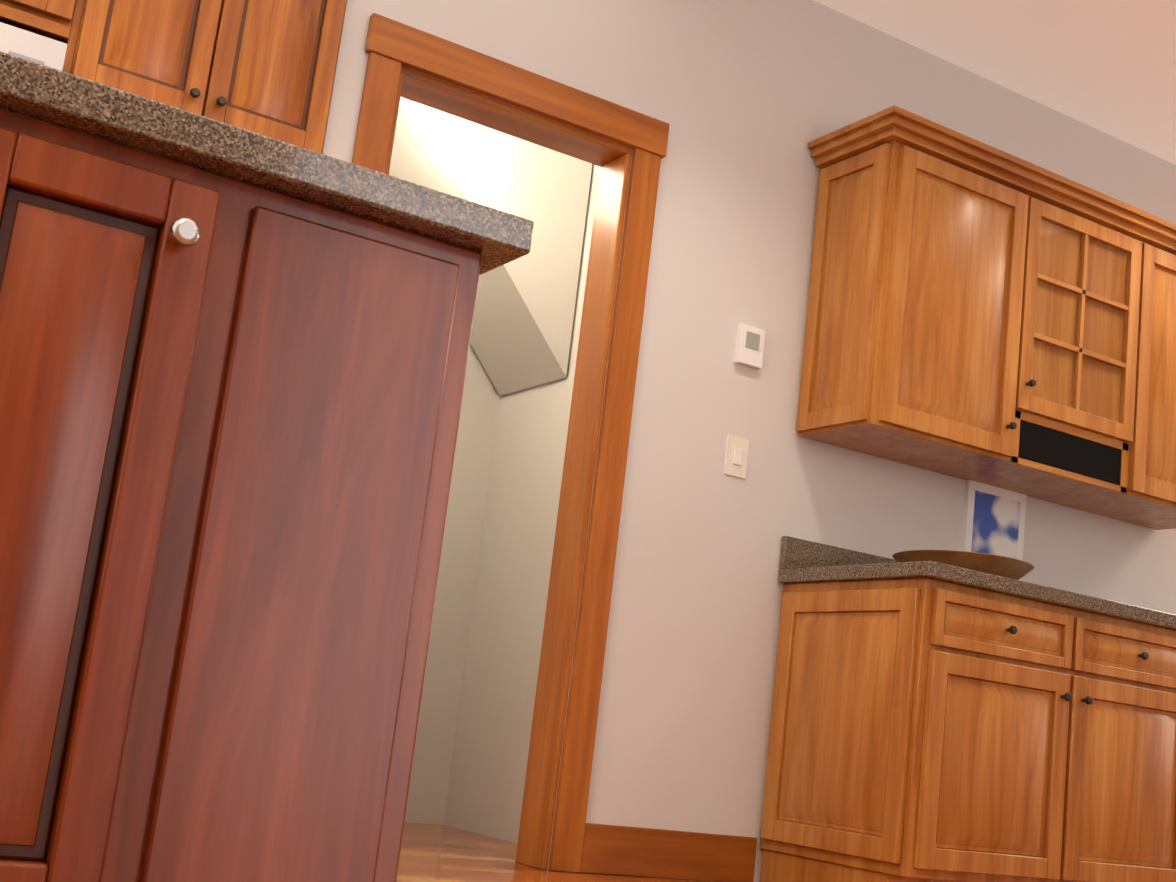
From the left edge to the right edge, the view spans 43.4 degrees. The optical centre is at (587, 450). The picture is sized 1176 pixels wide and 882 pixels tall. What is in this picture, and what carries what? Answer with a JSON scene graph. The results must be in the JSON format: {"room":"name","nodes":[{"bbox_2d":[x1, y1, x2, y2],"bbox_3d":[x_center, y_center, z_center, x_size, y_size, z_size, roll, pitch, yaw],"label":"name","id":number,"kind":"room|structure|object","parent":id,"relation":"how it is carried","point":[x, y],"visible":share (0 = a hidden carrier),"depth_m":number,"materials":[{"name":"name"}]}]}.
{"room":"kitchen","nodes":[
{"label":"kitchen","id":0,"kind":"room"},
{"bbox_2d":[389,97,592,840],"bbox_3d":[-0.718,-0.155,5.026,1.400,2.750,0.660,13,-13,-30],"label":"wall","id":1,"kind":"structure","parent":0,"point":[471,751],"depth_m":5.13,"materials":[{"name":"white paint"}]},
{"bbox_2d":[396,822,713,881],"bbox_3d":[1.962,1.081,2.193,15.800,0.120,8.900,13,-13,-30],"label":"floor","id":2,"kind":"structure","parent":0,"point":[435,853],"depth_m":3.93,"materials":[{"name":"brown wood"}]},
{"bbox_2d":[0,22,67,70],"bbox_3d":[-1.839,-0.132,3.276,0.895,1.773,0.746,13,-13,-30],"label":"refrigerator","id":3,"kind":"object","parent":2,"relation":"on","point":[32,47],"visible":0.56,"depth_m":3.37,"materials":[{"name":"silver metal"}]},
{"bbox_2d":[57,0,345,153],"bbox_3d":[-1.195,-0.294,3.819,0.650,2.450,0.713,13,-13,-30],"label":"tall cabinet","id":4,"kind":"object","parent":2,"relation":"on","point":[265,67],"depth_m":3.66,"materials":[{"name":"brown wood"}]},
{"bbox_2d":[0,63,523,881],"bbox_3d":[-1.076,0.047,1.367,1.822,0.876,0.627,13,-13,-30],"label":"kitchen island","id":5,"kind":"object","parent":2,"relation":"on","point":[232,367],"depth_m":1.47,"materials":[{"name":"wood"}]},
{"bbox_2d":[0,51,533,256],"bbox_3d":[-1.091,-0.381,1.586,1.880,0.040,0.900,13,-13,-30],"label":"island countertop","id":6,"kind":"structure","parent":5,"relation":"on","point":[45,72],"depth_m":1.51,"materials":[{"name":"grey stone"}]},
{"bbox_2d":[760,568,1175,881],"bbox_3d":[1.187,0.907,4.380,1.189,0.875,0.616,13,-13,-30],"label":"base cabinet","id":7,"kind":"object","parent":2,"relation":"on","point":[932,721],"depth_m":4.07,"materials":[{"name":"brown wood"}]},
{"bbox_2d":[778,560,1175,627],"bbox_3d":[1.602,0.544,4.672,2.054,0.040,0.631,13,-13,-30],"label":"countertop","id":8,"kind":"structure","parent":7,"relation":"on","point":[942,571],"depth_m":4.13,"materials":[{"name":"grey stone"}]},
{"bbox_2d":[892,550,1033,579],"bbox_3d":[1.106,0.365,4.375,0.410,0.078,0.410,13,-13,-30],"label":"wooden bowl","id":9,"kind":"object","parent":8,"relation":"on","point":[1009,567],"visible":0.4,"depth_m":4.22,"materials":[{"name":"brown wood"}]},
{"bbox_2d":[961,480,1026,580],"bbox_3d":[1.348,0.274,4.914,0.270,0.310,0.020,13,-13,-30],"label":"picture","id":10,"kind":"object","parent":8,"relation":"on","point":[993,523],"visible":0.64,"depth_m":4.91,"materials":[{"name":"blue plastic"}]},
{"bbox_2d":[510,164,599,842],"bbox_3d":[0.141,-0.097,4.799,0.150,2.750,0.670,13,-13,-30],"label":"wall","id":11,"kind":"structure","parent":0,"point":[592,192],"depth_m":4.96,"materials":[{"name":"white paint"}]},
{"bbox_2d":[322,0,1175,881],"bbox_3d":[0.980,-0.970,4.939,3.860,4.700,0.150,13,-13,-30],"label":"wall","id":12,"kind":"structure","parent":0,"point":[746,100],"depth_m":4.39,"materials":[{"name":"white paint"}]},
{"bbox_2d":[0,0,83,39],"bbox_3d":[-1.751,-1.349,3.605,0.920,0.605,0.713,13,-13,-30],"label":"upper cabinet","id":13,"kind":"object","parent":12,"relation":"attached to","point":[47,18],"depth_m":3.46,"materials":[{"name":"brown wood"}]},
{"bbox_2d":[352,13,669,872],"bbox_3d":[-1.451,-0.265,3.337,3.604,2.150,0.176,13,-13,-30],"label":"door frame","id":14,"kind":"structure","parent":12,"relation":"attached to","point":[394,49],"depth_m":4.12,"materials":[{"name":"brown wood"}]},
{"bbox_2d":[580,823,756,881],"bbox_3d":[-2.646,0.451,2.429,7.400,0.130,0.016,13,-13,-30],"label":"baseboard","id":15,"kind":"structure","parent":12,"relation":"attached to","point":[637,851],"depth_m":4.11,"materials":[{"name":"brown wood"}]},
{"bbox_2d":[724,435,748,478],"bbox_3d":[0.443,0.018,4.391,0.080,0.120,0.012,13,-13,-30],"label":"switch plate","id":16,"kind":"object","parent":12,"relation":"attached to","point":[736,456],"visible":1,"depth_m":4.39,"materials":[{"name":"beige plastic"}]},
{"bbox_2d":[733,323,764,368],"bbox_3d":[0.487,-0.314,4.449,0.090,0.120,0.028,13,-13,-30],"label":"thermostat","id":17,"kind":"object","parent":12,"relation":"attached to","point":[749,347],"visible":1,"depth_m":4.44,"materials":[{"name":"white plastic"}]},
{"bbox_2d":[779,536,891,567],"bbox_3d":[1.451,0.508,4.944,2.054,0.099,0.020,13,-13,-30],"label":"backsplash","id":18,"kind":"structure","parent":12,"relation":"attached to","point":[795,552],"depth_m":4.48,"materials":[{"name":"grey stone"}]},
{"bbox_2d":[796,121,1163,508],"bbox_3d":[1.271,-0.385,4.750,1.187,0.895,0.347,13,-13,-30],"label":"upper cabinet","id":19,"kind":"object","parent":12,"relation":"attached to","point":[980,312],"depth_m":4.55,"materials":[{"name":"brown wood"}]},
{"bbox_2d":[1078,233,1175,529],"bbox_3d":[1.938,-0.229,5.142,0.626,0.895,0.347,13,-13,-30],"label":"upper cabinet","id":20,"kind":"object","parent":12,"relation":"attached to","point":[1159,513],"depth_m":4.95,"materials":[{"name":"brown wood"}]},
{"bbox_2d":[814,0,1175,164],"bbox_3d":[-0.022,-2.274,1.379,10.310,0.150,8.900,13,-13,-30],"label":"ceiling","id":21,"kind":"structure","parent":0,"point":[1107,67],"depth_m":4.89,"materials":[{"name":"beige paint"}]}
]}

